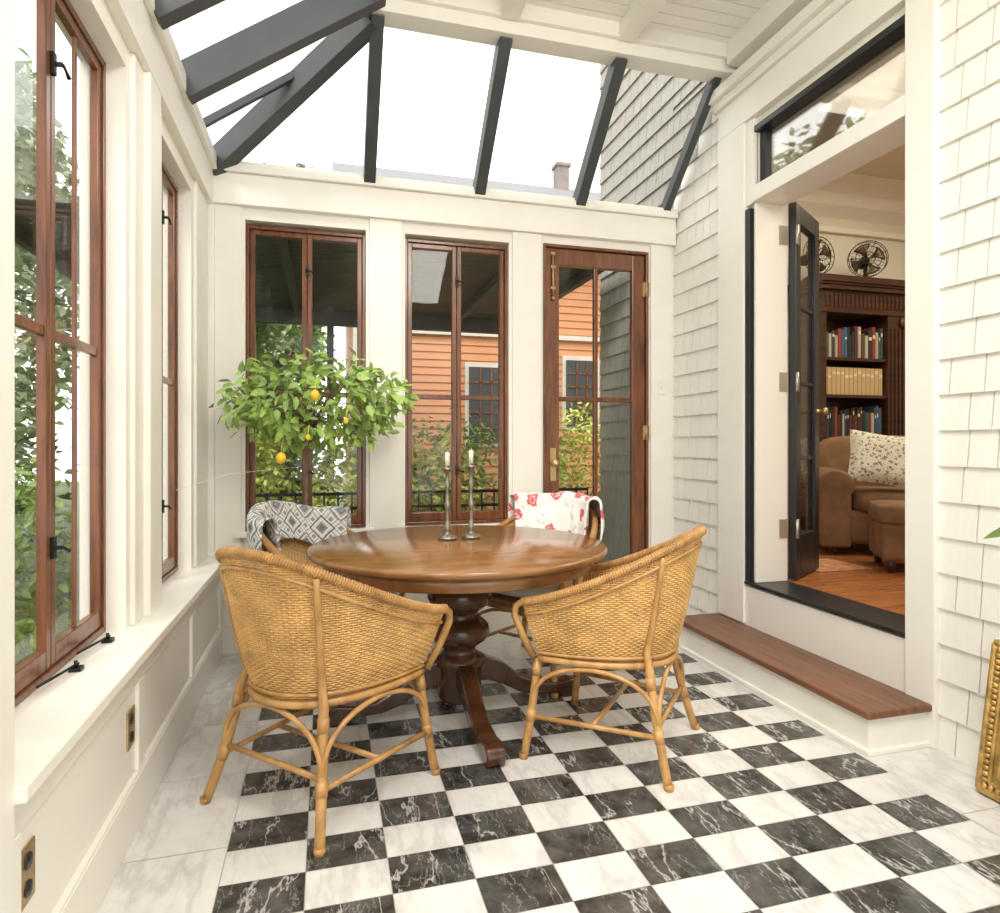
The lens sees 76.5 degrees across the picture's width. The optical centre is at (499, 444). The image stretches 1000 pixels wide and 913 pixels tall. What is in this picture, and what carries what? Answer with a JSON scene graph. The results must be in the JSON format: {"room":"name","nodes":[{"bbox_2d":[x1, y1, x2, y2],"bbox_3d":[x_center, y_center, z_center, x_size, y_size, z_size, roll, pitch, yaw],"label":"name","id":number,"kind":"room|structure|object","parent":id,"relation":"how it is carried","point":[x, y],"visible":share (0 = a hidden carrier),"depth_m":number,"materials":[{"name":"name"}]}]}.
{"room":"sunroom","nodes":[
{"label":"sunroom","id":0,"kind":"room"},
{"bbox_2d":[20,0,217,912],"bbox_3d":[-1.028,-0.215,1.117,0.210,2.870,5.300,0,0,-15],"label":"wall","id":1,"kind":"structure","parent":0,"point":[67,823],"depth_m":2.17,"materials":[{"name":"beige paint"}]},
{"bbox_2d":[21,835,34,912],"bbox_3d":[-0.962,0.875,1.291,0.010,0.120,0.074,0,0,-15],"label":"power outlet","id":2,"kind":"object","parent":1,"relation":"attached to","point":[28,852],"visible":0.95,"depth_m":1.29,"materials":[{"name":"gold metal"}]},
{"bbox_2d":[24,851,32,870],"bbox_3d":[-0.960,0.847,1.292,0.005,0.034,0.034,0,0,-15],"label":"socket","id":3,"kind":"object","parent":2,"relation":"attached to","point":[28,855],"depth_m":1.29,"materials":[{"name":"black paint"}]},
{"bbox_2d":[24,879,32,897],"bbox_3d":[-0.960,0.903,1.292,0.005,0.034,0.034,0,0,-15],"label":"socket","id":4,"kind":"object","parent":2,"relation":"attached to","point":[28,883],"depth_m":1.29,"materials":[{"name":"black paint"}]},
{"bbox_2d":[126,704,134,751],"bbox_3d":[-1.153,0.885,1.985,0.010,0.120,0.074,0,0,-15],"label":"power outlet","id":5,"kind":"object","parent":1,"relation":"attached to","point":[130,716],"visible":1,"depth_m":1.97,"materials":[{"name":"gold metal"}]},
{"bbox_2d":[52,626,222,912],"bbox_3d":[-0.916,1.133,1.133,0.020,0.174,5.270,0,0,-15],"label":"baseboard","id":6,"kind":"structure","parent":1,"relation":"attached to","point":[87,889],"depth_m":1.97,"materials":[{"name":"paint"}]},
{"bbox_2d":[0,0,677,912],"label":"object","id":7,"kind":"structure","parent":1,"relation":"in","point":[52,653],"depth_m":2.34,"materials":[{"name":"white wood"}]},
{"bbox_2d":[36,660,83,688],"bbox_3d":[-1.174,0.620,1.699,0.032,0.029,0.203,0,0,-11],"label":"stay","id":8,"kind":"object","parent":7,"relation":"on","point":[76,667],"visible":1,"depth_m":1.75,"materials":[{"name":"metal"}]},
{"bbox_2d":[76,633,114,654],"bbox_3d":[-1.246,0.620,1.959,0.032,0.029,0.203,0,0,-11],"label":"stay","id":9,"kind":"object","parent":7,"relation":"on","point":[108,639],"visible":1,"depth_m":2.02,"materials":[{"name":"metal"}]},
{"bbox_2d":[162,162,177,582],"bbox_3d":[-1.560,-0.334,2.921,0.073,1.933,0.620,0,0,-15],"label":"window","id":10,"kind":"structure","parent":7,"relation":"attached to","point":[169,565],"depth_m":3.17,"materials":[{"name":"brown wood"}]},
{"bbox_2d":[246,225,365,530],"bbox_3d":[-1.182,-0.400,3.887,0.698,1.820,0.118,0,0,-15],"label":"window","id":11,"kind":"structure","parent":7,"relation":"attached to","point":[252,231],"depth_m":3.87,"materials":[{"name":"brown wood"}]},
{"bbox_2d":[405,238,507,524],"bbox_3d":[-0.285,-0.400,4.134,0.680,1.820,0.118,0,0,-15],"label":"window","id":12,"kind":"structure","parent":7,"relation":"attached to","point":[456,516],"depth_m":4.12,"materials":[{"name":"brown wood"}]},
{"bbox_2d":[543,243,648,621],"bbox_3d":[0.661,-0.062,4.346,0.784,2.565,0.172,0,0,-15],"label":"door","id":13,"kind":"structure","parent":7,"relation":"attached to","point":[555,256],"depth_m":4.35,"materials":[{"name":"brown wood"}]},
{"bbox_2d":[658,381,665,393],"bbox_3d":[1.134,-0.400,4.432,0.060,0.090,0.020,0,0,-15],"label":"light switch","id":14,"kind":"object","parent":7,"relation":"attached to","point":[661,384],"visible":1,"depth_m":4.43,"materials":[{"name":"paint"}]},
{"bbox_2d":[154,0,721,210],"bbox_3d":[0.446,-1.914,1.544,3.080,0.731,5.340,0,0,-15],"label":"roof beams","id":15,"kind":"structure","parent":1,"relation":"in","point":[346,26],"depth_m":3.38,"materials":[{"name":"grey metal"}]},
{"bbox_2d":[241,207,674,618],"bbox_3d":[-0.343,-0.215,4.127,3.250,2.870,0.140,0,0,-15],"label":"window trim","id":16,"kind":"structure","parent":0,"point":[249,216],"depth_m":4.01,"materials":[{"name":"beige paint"}]},
{"bbox_2d":[222,598,667,654],"bbox_3d":[-0.210,1.133,4.076,2.960,0.175,0.030,0,0,-15],"label":"baseboard","id":17,"kind":"structure","parent":16,"relation":"attached to","point":[496,620],"depth_m":4.09,"materials":[{"name":"paint"}]},
{"bbox_2d":[98,619,999,912],"bbox_3d":[0.441,1.345,1.601,3.500,0.250,5.453,0,0,-15],"label":"floor","id":18,"kind":"structure","parent":0,"point":[767,811],"depth_m":2.09,"materials":[{"name":"white stone"}]},
{"bbox_2d":[208,347,418,643],"bbox_3d":[-1.008,0.344,3.465,1.013,1.752,0.688,0,0,9],"label":"tree","id":19,"kind":"object","parent":18,"relation":"on","point":[271,426],"visible":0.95,"depth_m":3.38,"materials":[{"name":"green plant"}]},
{"bbox_2d":[177,466,300,489],"bbox_3d":[-1.267,0.160,3.163,0.013,0.083,0.773,0,0,26],"label":"tie","id":20,"kind":"object","parent":19,"relation":"attached to","point":[300,466],"visible":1,"depth_m":3.09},
{"bbox_2d":[244,527,404,704],"bbox_3d":[-0.880,0.771,3.148,0.667,0.909,0.727,0,0,20],"label":"wicker armchair","id":21,"kind":"object","parent":18,"relation":"on","point":[267,546],"visible":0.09,"depth_m":3.22,"materials":[{"name":"wicker"}]},
{"bbox_2d":[247,500,350,569],"bbox_3d":[-1.056,0.464,3.219,0.331,0.357,0.684,0,0,20],"label":"knit throw","id":22,"kind":"object","parent":21,"relation":"on","point":[280,520],"visible":0.77,"depth_m":3.32,"materials":[{"name":"fabric"}]},
{"bbox_2d":[323,590,376,614],"bbox_3d":[-0.838,0.752,3.133,0.450,0.090,0.430,0,0,20],"label":"seat cushion","id":23,"kind":"object","parent":21,"relation":"on","point":[340,590],"visible":0.03,"depth_m":2.98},
{"bbox_2d":[200,546,452,858],"bbox_3d":[-0.643,0.771,2.239,0.727,0.909,0.667,0,0,31],"label":"wicker armchair","id":24,"kind":"object","parent":18,"relation":"on","point":[312,673],"visible":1,"depth_m":2.03,"materials":[{"name":"wicker"}]},
{"bbox_2d":[306,525,607,767],"bbox_3d":[-0.189,0.838,2.946,1.360,0.764,1.360,0,0,-15],"label":"dining table","id":25,"kind":"object","parent":18,"relation":"on","point":[461,574],"visible":0.89,"depth_m":2.77,"materials":[{"name":"brown wood"}]},
{"bbox_2d":[437,450,456,539],"bbox_3d":[-0.255,0.240,3.073,0.098,0.430,0.098,0,0,-15],"label":"candlestick","id":26,"kind":"object","parent":25,"relation":"on","point":[447,469],"visible":1,"depth_m":3.06,"materials":[{"name":"grey metal"}]},
{"bbox_2d":[445,450,449,465],"bbox_3d":[-0.255,0.062,3.073,0.023,0.075,0.023,0,0,-15],"label":"candle","id":27,"kind":"object","parent":26,"relation":"on","point":[447,455],"depth_m":3.06,"materials":[{"name":"wax"}]},
{"bbox_2d":[461,450,480,538],"bbox_3d":[-0.142,0.235,3.114,0.098,0.440,0.098,0,0,-15],"label":"candlestick","id":28,"kind":"object","parent":25,"relation":"on","point":[471,534],"visible":1,"depth_m":3.10,"materials":[{"name":"grey metal"}]},
{"bbox_2d":[479,505,597,698],"bbox_3d":[0.215,0.771,3.481,0.727,0.909,0.667,0,0,37],"label":"wicker armchair","id":29,"kind":"object","parent":18,"relation":"on","point":[499,602],"visible":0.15,"depth_m":3.32,"materials":[{"name":"wicker"}]},
{"bbox_2d":[497,584,558,597],"bbox_3d":[0.188,0.752,3.445,0.430,0.090,0.450,0,0,37],"label":"seat cushion","id":30,"kind":"object","parent":29,"relation":"on","point":[548,589],"visible":0.18,"depth_m":3.22,"materials":[{"name":"fabric"}]},
{"bbox_2d":[508,491,603,540],"bbox_3d":[0.344,0.417,3.641,0.651,0.287,0.302,0,0,37],"label":"floral cloth","id":31,"kind":"object","parent":29,"relation":"on","point":[567,511],"visible":0.82,"depth_m":3.71,"materials":[{"name":"fabric"}]},
{"bbox_2d":[511,526,706,792],"bbox_3d":[0.495,0.771,2.595,0.667,0.909,0.727,0,0,27],"label":"wicker armchair","id":32,"kind":"object","parent":18,"relation":"on","point":[590,643],"visible":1,"depth_m":2.37,"materials":[{"name":"wicker"}]},
{"bbox_2d":[678,613,931,756],"bbox_3d":[1.398,1.132,3.209,0.329,0.176,1.455,0,0,-15],"label":"step","id":33,"kind":"structure","parent":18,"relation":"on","point":[873,717],"depth_m":2.85,"materials":[{"name":"paint"}]},
{"bbox_2d":[975,639,999,801],"bbox_3d":[1.814,0.956,1.952,0.139,0.530,0.620,0,0,-15],"label":"picture frame","id":34,"kind":"object","parent":18,"relation":"on","point":[987,781],"visible":1,"depth_m":2.21,"materials":[{"name":"wood"}]},
{"bbox_2d":[983,528,999,538],"bbox_3d":[1.558,0.669,1.527,0.474,1.101,0.446,0,0,9],"label":"potted palm","id":35,"kind":"object","parent":18,"relation":"on","point":[996,533],"visible":1,"depth_m":1.76,"materials":[{"name":"plant"}]},
{"bbox_2d":[368,0,811,84],"bbox_3d":[0.944,-2.340,1.354,2.240,0.240,4.710,0,0,-15],"label":"ceiling","id":36,"kind":"structure","parent":0,"point":[697,40],"depth_m":3.48,"materials":[{"name":"paint"}]},
{"bbox_2d":[599,0,999,767],"bbox_3d":[1.861,-1.230,2.561,0.211,5.500,6.550,0,0,-15],"label":"wall","id":37,"kind":"structure","parent":0,"point":[653,114],"depth_m":2.53,"materials":[{"name":"paint"}]},
{"bbox_2d":[779,202,827,579],"bbox_3d":[1.839,-0.315,3.816,0.110,2.190,0.533,0,0,45],"label":"door","id":38,"kind":"structure","parent":37,"relation":"in","point":[803,547],"depth_m":3.71,"materials":[{"name":"black paint"}]},
{"bbox_2d":[708,0,940,748],"bbox_3d":[1.631,-0.475,3.265,0.300,3.390,1.550,0,0,-15],"label":"door frame","id":39,"kind":"structure","parent":37,"relation":"attached to","point":[823,30],"depth_m":3.24,"materials":[{"name":"paint"}]},
{"bbox_2d":[754,14,904,181],"bbox_3d":[1.633,-1.655,3.167,0.090,0.350,1.000,0,0,-15],"label":"window","id":40,"kind":"structure","parent":37,"relation":"in","point":[863,83],"depth_m":3.12,"materials":[{"name":"glass"}]},
{"bbox_2d":[786,173,904,518],"bbox_3d":[3.556,-0.945,6.259,5.020,3.470,0.420,0,0,-15],"label":"wall","id":41,"kind":"structure","parent":0,"point":[852,209],"depth_m":6.24,"materials":[{"name":"paint"}]},
{"bbox_2d":[787,529,904,615],"bbox_3d":[4.150,0.880,4.099,5.020,0.180,4.900,0,0,-15],"label":"floor","id":42,"kind":"structure","parent":0,"point":[878,588],"depth_m":3.67,"materials":[{"name":"wood"}]},
{"bbox_2d":[787,558,872,572],"bbox_3d":[2.125,0.785,4.148,0.400,0.008,0.370,0,0,-15],"label":"rug","id":43,"kind":"object","parent":42,"relation":"on","point":[825,564],"visible":0.71,"depth_m":4.08,"materials":[{"name":"fabric"}]},
{"bbox_2d":[801,273,904,529],"bbox_3d":[3.818,-0.365,6.098,2.120,2.310,0.450,0,0,-15],"label":"bookcase","id":44,"kind":"object","parent":42,"relation":"on","point":[844,300],"visible":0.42,"depth_m":5.89,"materials":[{"name":"brown wood"}]},
{"bbox_2d":[801,236,834,279],"bbox_3d":[2.884,-1.710,5.870,0.340,0.380,0.254,0,0,-20],"label":"desk fan","id":45,"kind":"object","parent":44,"relation":"on","point":[825,252],"visible":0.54,"depth_m":5.81,"materials":[{"name":"metal"}]},
{"bbox_2d":[827,367,830,393],"bbox_3d":[2.974,-0.586,5.868,0.045,0.250,0.204,0,0,-15],"label":"book","id":46,"kind":"object","parent":44,"relation":"on","point":[828,368],"visible":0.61,"depth_m":5.77,"materials":[{"name":"paper"}]},
{"bbox_2d":[828,333,830,356],"bbox_3d":[2.986,-0.909,5.854,0.030,0.215,0.167,0,0,-15],"label":"book","id":47,"kind":"object","parent":44,"relation":"on","point":[829,334],"visible":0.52,"depth_m":5.77,"materials":[{"name":"paper"}]},
{"bbox_2d":[827,330,834,356],"bbox_3d":[3.019,-0.923,5.862,0.033,0.243,0.167,0,0,-15],"label":"book","id":48,"kind":"object","parent":44,"relation":"on","point":[832,332],"visible":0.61,"depth_m":5.78,"materials":[{"name":"paper"}]},
{"bbox_2d":[831,410,833,435],"bbox_3d":[3.012,-0.198,5.866,0.034,0.234,0.177,0,0,-15],"label":"book","id":49,"kind":"object","parent":44,"relation":"on","point":[832,411],"visible":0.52,"depth_m":5.78,"materials":[{"name":"paper"}]},
{"bbox_2d":[829,407,836,435],"bbox_3d":[3.050,-0.215,5.864,0.032,0.268,0.154,0,0,-15],"label":"book","id":50,"kind":"object","parent":44,"relation":"on","point":[831,408],"visible":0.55,"depth_m":5.79,"materials":[{"name":"paper"}]},
{"bbox_2d":[831,367,835,393],"bbox_3d":[3.020,-0.586,5.881,0.045,0.250,0.204,0,0,-15],"label":"book","id":51,"kind":"object","parent":44,"relation":"on","point":[833,369],"visible":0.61,"depth_m":5.78,"materials":[{"name":"paper"}]},
{"bbox_2d":[835,335,837,356],"bbox_3d":[3.052,-0.901,5.872,0.030,0.201,0.168,0,0,-15],"label":"book","id":52,"kind":"object","parent":44,"relation":"on","point":[836,336],"visible":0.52,"depth_m":5.79,"materials":[{"name":"paper"}]},
{"bbox_2d":[834,329,840,356],"bbox_3d":[3.083,-0.931,5.899,0.040,0.261,0.203,0,0,-15],"label":"book","id":53,"kind":"object","parent":44,"relation":"on","point":[837,331],"visible":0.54,"depth_m":5.80,"materials":[{"name":"paper"}]},
{"bbox_2d":[836,367,839,393],"bbox_3d":[3.066,-0.586,5.894,0.045,0.250,0.204,0,0,-15],"label":"book","id":54,"kind":"object","parent":44,"relation":"on","point":[837,368],"visible":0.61,"depth_m":5.79,"materials":[{"name":"paper"}]},
{"bbox_2d":[830,327,846,356],"bbox_3d":[3.151,-0.941,5.908,0.032,0.279,0.185,0,0,-15],"label":"book","id":55,"kind":"object","parent":44,"relation":"on","point":[843,328],"visible":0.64,"depth_m":5.82,"materials":[{"name":"paper"}]},
{"bbox_2d":[837,415,839,435],"bbox_3d":[3.080,-0.178,5.880,0.028,0.194,0.168,0,0,-15],"label":"book","id":56,"kind":"object","parent":44,"relation":"on","point":[838,416],"visible":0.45,"depth_m":5.80,"materials":[{"name":"paper"}]},
{"bbox_2d":[837,410,841,435],"bbox_3d":[3.105,-0.199,5.889,0.020,0.237,0.171,0,0,-15],"label":"book","id":57,"kind":"object","parent":44,"relation":"on","point":[839,412],"visible":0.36,"depth_m":5.81,"materials":[{"name":"paper"}]},
{"bbox_2d":[840,367,843,394],"bbox_3d":[3.113,-0.586,5.907,0.045,0.250,0.204,0,0,-15],"label":"book","id":58,"kind":"object","parent":44,"relation":"on","point":[841,368],"visible":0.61,"depth_m":5.81,"materials":[{"name":"paper"}]},
{"bbox_2d":[837,410,846,435],"bbox_3d":[3.151,-0.202,5.903,0.021,0.241,0.176,0,0,-15],"label":"book","id":59,"kind":"object","parent":44,"relation":"on","point":[844,412],"visible":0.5,"depth_m":5.82,"materials":[{"name":"paper"}]},
{"bbox_2d":[841,329,843,356],"bbox_3d":[3.123,-0.930,5.890,0.025,0.257,0.165,0,0,-15],"label":"book","id":60,"kind":"object","parent":44,"relation":"on","point":[842,330],"visible":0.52,"depth_m":5.81,"materials":[{"name":"paper"}]},
{"bbox_2d":[844,368,848,394],"bbox_3d":[3.159,-0.586,5.919,0.045,0.250,0.204,0,0,-15],"label":"book","id":61,"kind":"object","parent":44,"relation":"on","point":[846,370],"visible":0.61,"depth_m":5.82,"materials":[{"name":"paper"}]},
{"bbox_2d":[839,408,853,429],"bbox_3d":[3.237,-0.211,5.917,0.022,0.260,0.158,0,0,-15],"label":"book","id":62,"kind":"object","parent":44,"relation":"on","point":[851,410],"visible":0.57,"depth_m":5.84,"materials":[{"name":"paper"}]},
{"bbox_2d":[847,327,849,357],"bbox_3d":[3.184,-0.941,5.906,0.025,0.280,0.162,0,0,-15],"label":"book","id":63,"kind":"object","parent":44,"relation":"on","point":[848,328],"visible":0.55,"depth_m":5.83,"materials":[{"name":"paper"}]},
{"bbox_2d":[849,368,852,394],"bbox_3d":[3.205,-0.586,5.932,0.045,0.250,0.204,0,0,-15],"label":"book","id":64,"kind":"object","parent":44,"relation":"on","point":[850,369],"visible":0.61,"depth_m":5.83,"materials":[{"name":"paper"}]},
{"bbox_2d":[850,326,857,357],"bbox_3d":[3.264,-0.949,5.935,0.036,0.295,0.176,0,0,-15],"label":"book","id":65,"kind":"object","parent":44,"relation":"on","point":[854,329],"visible":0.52,"depth_m":5.85,"materials":[{"name":"paper"}]},
{"bbox_2d":[853,368,856,394],"bbox_3d":[3.252,-0.586,5.945,0.045,0.250,0.204,0,0,-15],"label":"book","id":66,"kind":"object","parent":44,"relation":"on","point":[854,369],"visible":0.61,"depth_m":5.85,"materials":[{"name":"paper"}]},
{"bbox_2d":[854,409,859,430],"bbox_3d":[3.292,-0.207,5.941,0.034,0.252,0.175,0,0,-15],"label":"book","id":67,"kind":"object","parent":44,"relation":"on","point":[856,411],"visible":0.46,"depth_m":5.86,"materials":[{"name":"paper"}]},
{"bbox_2d":[857,368,860,394],"bbox_3d":[3.298,-0.586,5.958,0.045,0.250,0.204,0,0,-15],"label":"book","id":68,"kind":"object","parent":44,"relation":"on","point":[858,369],"visible":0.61,"depth_m":5.86,"materials":[{"name":"paper"}]},
{"bbox_2d":[858,327,860,357],"bbox_3d":[3.302,-0.946,5.941,0.034,0.291,0.170,0,0,-15],"label":"book","id":69,"kind":"object","parent":44,"relation":"on","point":[859,328],"visible":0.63,"depth_m":5.86,"materials":[{"name":"paper"}]},
{"bbox_2d":[861,333,864,357],"bbox_3d":[3.338,-0.916,5.963,0.041,0.231,0.190,0,0,-15],"label":"book","id":70,"kind":"object","parent":44,"relation":"on","point":[862,335],"visible":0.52,"depth_m":5.87,"materials":[{"name":"paper"}]},
{"bbox_2d":[861,368,865,394],"bbox_3d":[3.344,-0.586,5.970,0.045,0.250,0.204,0,0,-15],"label":"book","id":71,"kind":"object","parent":44,"relation":"on","point":[863,370],"visible":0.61,"depth_m":5.87,"materials":[{"name":"paper"}]},
{"bbox_2d":[862,410,864,431],"bbox_3d":[3.349,-0.201,5.952,0.031,0.240,0.164,0,0,-15],"label":"book","id":72,"kind":"object","parent":44,"relation":"on","point":[863,411],"visible":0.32,"depth_m":5.87,"materials":[{"name":"paper"}]},
{"bbox_2d":[861,331,871,358],"bbox_3d":[3.419,-0.932,5.976,0.041,0.262,0.176,0,0,-15],"label":"book","id":73,"kind":"object","parent":44,"relation":"on","point":[867,333],"visible":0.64,"depth_m":5.89,"materials":[{"name":"paper"}]},
{"bbox_2d":[865,336,867,357],"bbox_3d":[3.381,-0.907,5.960,0.035,0.213,0.162,0,0,-15],"label":"book","id":74,"kind":"object","parent":44,"relation":"on","point":[866,337],"visible":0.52,"depth_m":5.88,"materials":[{"name":"paper"}]},
{"bbox_2d":[865,412,868,431],"bbox_3d":[3.380,-0.192,5.983,0.039,0.221,0.208,0,0,-15],"label":"book","id":75,"kind":"object","parent":44,"relation":"on","point":[866,413],"visible":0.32,"depth_m":5.88,"materials":[{"name":"paper"}]},
{"bbox_2d":[847,240,888,276],"bbox_3d":[3.442,-1.710,5.980,0.340,0.380,0.254,0,0,15],"label":"desk fan","id":76,"kind":"object","parent":44,"relation":"on","point":[864,264],"visible":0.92,"depth_m":5.90,"materials":[{"name":"metal"}]},
{"bbox_2d":[861,327,874,358],"bbox_3d":[3.460,-0.948,5.983,0.035,0.295,0.168,0,0,-15],"label":"book","id":77,"kind":"object","parent":44,"relation":"on","point":[872,329],"visible":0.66,"depth_m":5.90,"materials":[{"name":"paper"}]},
{"bbox_2d":[866,368,869,394],"bbox_3d":[3.390,-0.586,5.983,0.045,0.250,0.204,0,0,-15],"label":"book","id":78,"kind":"object","parent":44,"relation":"on","point":[867,369],"visible":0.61,"depth_m":5.88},
{"bbox_2d":[862,408,875,433],"bbox_3d":[3.470,-0.212,6.009,0.019,0.262,0.212,0,0,-15],"label":"book","id":79,"kind":"object","parent":44,"relation":"on","point":[870,410],"visible":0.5,"depth_m":5.91,"materials":[{"name":"paper"}]},
{"bbox_2d":[862,406,877,433],"bbox_3d":[3.497,-0.223,6.006,0.024,0.284,0.192,0,0,-15],"label":"book","id":80,"kind":"object","parent":44,"relation":"on","point":[868,407],"visible":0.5,"depth_m":5.92,"materials":[{"name":"paper"}]},
{"bbox_2d":[869,413,873,432],"bbox_3d":[3.442,-0.189,6.002,0.033,0.216,0.210,0,0,-15],"label":"book","id":81,"kind":"object","parent":44,"relation":"on","point":[872,414],"visible":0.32,"depth_m":5.90,"materials":[{"name":"paper"}]},
{"bbox_2d":[870,369,873,394],"bbox_3d":[3.437,-0.586,5.996,0.045,0.250,0.204,0,0,-15],"label":"book","id":82,"kind":"object","parent":44,"relation":"on","point":[871,370],"visible":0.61,"depth_m":5.90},
{"bbox_2d":[874,369,877,394],"bbox_3d":[3.483,-0.586,6.009,0.045,0.250,0.204,0,0,-15],"label":"book","id":83,"kind":"object","parent":44,"relation":"on","point":[875,370],"visible":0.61,"depth_m":5.91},
{"bbox_2d":[875,332,877,358],"bbox_3d":[3.494,-0.925,5.997,0.032,0.248,0.174,0,0,-15],"label":"book","id":84,"kind":"object","parent":44,"relation":"on","point":[876,333],"visible":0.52,"depth_m":5.91,"materials":[{"name":"paper"}]},
{"bbox_2d":[875,329,882,358],"bbox_3d":[3.542,-0.945,6.028,0.027,0.287,0.211,0,0,-15],"label":"book","id":85,"kind":"object","parent":44,"relation":"on","point":[879,331],"visible":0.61,"depth_m":5.93,"materials":[{"name":"paper"}]},
{"bbox_2d":[878,408,880,434],"bbox_3d":[3.526,-0.214,6.016,0.033,0.267,0.194,0,0,-15],"label":"book","id":86,"kind":"object","parent":44,"relation":"on","point":[879,409],"visible":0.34,"depth_m":5.92,"materials":[{"name":"paper"}]},
{"bbox_2d":[878,369,881,395],"bbox_3d":[3.529,-0.586,6.021,0.045,0.250,0.204,0,0,-15],"label":"book","id":87,"kind":"object","parent":44,"relation":"on","point":[879,370],"visible":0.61,"depth_m":5.92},
{"bbox_2d":[803,436,904,553],"bbox_3d":[2.939,0.357,4.859,1.050,0.866,1.003,0,0,20],"label":"armchair","id":88,"kind":"object","parent":42,"relation":"on","point":[844,518],"visible":0.35,"depth_m":4.53,"materials":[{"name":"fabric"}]},
{"bbox_2d":[848,429,904,487],"bbox_3d":[2.736,0.100,4.529,0.504,0.435,0.209,0,0,14],"label":"throw pillow","id":89,"kind":"object","parent":88,"relation":"on","point":[875,458],"visible":0.84,"depth_m":4.48,"materials":[{"name":"fabric"}]},
{"bbox_2d":[868,500,904,572],"bbox_3d":[2.692,0.578,4.009,0.590,0.425,0.470,0,0,20],"label":"ottoman","id":90,"kind":"object","parent":42,"relation":"on","point":[887,517],"visible":0.41,"depth_m":3.90,"materials":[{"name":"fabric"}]},
{"bbox_2d":[868,500,904,524],"bbox_3d":[2.692,0.430,4.009,0.590,0.130,0.470,0,0,20],"label":"cushion","id":91,"kind":"object","parent":90,"relation":"on","point":[880,512],"depth_m":3.92,"materials":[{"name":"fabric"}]},
{"bbox_2d":[849,66,904,180],"bbox_3d":[4.164,-2.620,4.051,5.020,0.120,5.000,0,0,-15],"label":"ceiling","id":92,"kind":"structure","parent":0,"point":[891,165],"depth_m":5.77,"materials":[{"name":"paint"}]},
{"label":"outside","id":93,"kind":"structure","parent":0,"visible":0},
{"bbox_2d":[15,478,345,651],"bbox_3d":[-2.921,1.620,10.605,32.000,0.200,38.000,0,0,-15],"label":"ground","id":94,"kind":"structure","parent":93,"point":[62,488],"depth_m":7.93,"materials":[{"name":"plant"}]},
{"bbox_2d":[15,456,77,665],"bbox_3d":[-2.954,0.757,3.547,1.115,1.589,0.874,0,0,-15],"label":"shrub","id":95,"kind":"object","parent":94,"relation":"on","point":[23,650],"visible":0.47,"depth_m":3.52,"materials":[{"name":"green plant"}]},
{"bbox_2d":[15,68,79,573],"bbox_3d":[-5.360,-1.172,5.409,3.153,5.518,4.572,0,0,-25],"label":"tree","id":96,"kind":"object","parent":94,"relation":"on","point":[25,113],"visible":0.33,"depth_m":5.96,"materials":[{"name":"green plant"}]},
{"bbox_2d":[15,46,79,485],"bbox_3d":[-9.514,-2.815,9.437,6.032,9.124,5.691,0,0,7],"label":"tree","id":97,"kind":"object","parent":94,"relation":"on","point":[63,314],"visible":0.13,"depth_m":10.68,"materials":[{"name":"green plant"}]},
{"bbox_2d":[256,430,301,503],"bbox_3d":[-2.194,0.613,5.548,0.909,1.874,0.921,0,0,17],"label":"shrub","id":98,"kind":"object","parent":94,"relation":"on","point":[269,454],"visible":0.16,"depth_m":5.42,"materials":[{"name":"green plant"}]},
{"bbox_2d":[264,162,317,500],"bbox_3d":[-5.787,-2.951,16.645,2.923,8.944,3.035,0,0,-15],"label":"tree","id":99,"kind":"object","parent":94,"relation":"on","point":[301,165],"visible":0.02,"depth_m":16.57,"materials":[{"name":"green plant"}]},
{"bbox_2d":[256,324,336,464],"bbox_3d":[-4.535,-1.349,11.456,3.155,5.769,3.467,0,0,-15],"label":"tree","id":100,"kind":"object","parent":94,"relation":"on","point":[282,343],"visible":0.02,"depth_m":10.79,"materials":[{"name":"green plant"}]},
{"bbox_2d":[256,323,343,503],"bbox_3d":[-2.918,-0.240,7.509,1.854,3.567,1.484,0,0,-43],"label":"tree","id":101,"kind":"object","parent":94,"relation":"on","point":[262,329],"visible":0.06,"depth_m":7.51,"materials":[{"name":"green plant"}]},
{"bbox_2d":[15,195,604,505],"bbox_3d":[-1.548,-0.020,5.808,4.500,3.080,3.020,0,0,-15],"label":"porch roof","id":102,"kind":"structure","parent":94,"relation":"on","point":[278,261],"depth_m":5.82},
{"bbox_2d":[312,425,356,513],"bbox_3d":[-1.275,0.679,5.748,0.939,1.740,0.880,0,0,-15],"label":"shrub","id":103,"kind":"object","parent":94,"relation":"on","point":[349,486],"visible":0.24,"depth_m":5.68,"materials":[{"name":"green plant"}]},
{"bbox_2d":[256,487,587,513],"bbox_3d":[-1.080,0.950,5.252,3.907,1.140,0.024,0,0,-15],"label":"iron fence","id":104,"kind":"object","parent":94,"relation":"on","point":[575,489],"visible":0.16,"depth_m":5.36,"materials":[{"name":"metal"}]},
{"bbox_2d":[412,424,491,511],"bbox_3d":[-0.536,0.688,6.076,0.828,1.722,0.921,0,0,-15],"label":"shrub","id":105,"kind":"object","parent":94,"relation":"on","point":[439,500],"visible":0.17,"depth_m":6.02,"materials":[{"name":"green plant"}]},
{"bbox_2d":[412,408,497,511],"bbox_3d":[-0.636,0.548,8.033,1.501,2.015,0.894,0,0,-12],"label":"shrub","id":106,"kind":"object","parent":94,"relation":"on","point":[481,482],"visible":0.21,"depth_m":7.90,"materials":[{"name":"green plant"}]},
{"bbox_2d":[332,161,600,513],"bbox_3d":[1.535,-1.970,12.351,9.280,6.980,6.000,0,0,-15],"label":"neighbouring house","id":107,"kind":"structure","parent":94,"relation":"on","point":[431,350],"depth_m":9.32,"materials":[{"name":"paint"}]},
{"bbox_2d":[490,447,568,509],"bbox_3d":[0.267,0.534,6.178,0.833,2.029,0.866,0,0,-15],"label":"shrub","id":108,"kind":"object","parent":94,"relation":"on","point":[562,463],"visible":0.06,"depth_m":6.04,"materials":[{"name":"green plant"}]},
{"bbox_2d":[559,402,600,497],"bbox_3d":[1.038,0.480,8.260,1.610,2.153,0.874,0,0,-15],"label":"shrub","id":109,"kind":"object","parent":94,"relation":"on","point":[562,441],"visible":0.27,"depth_m":8.11,"materials":[{"name":"green plant"}]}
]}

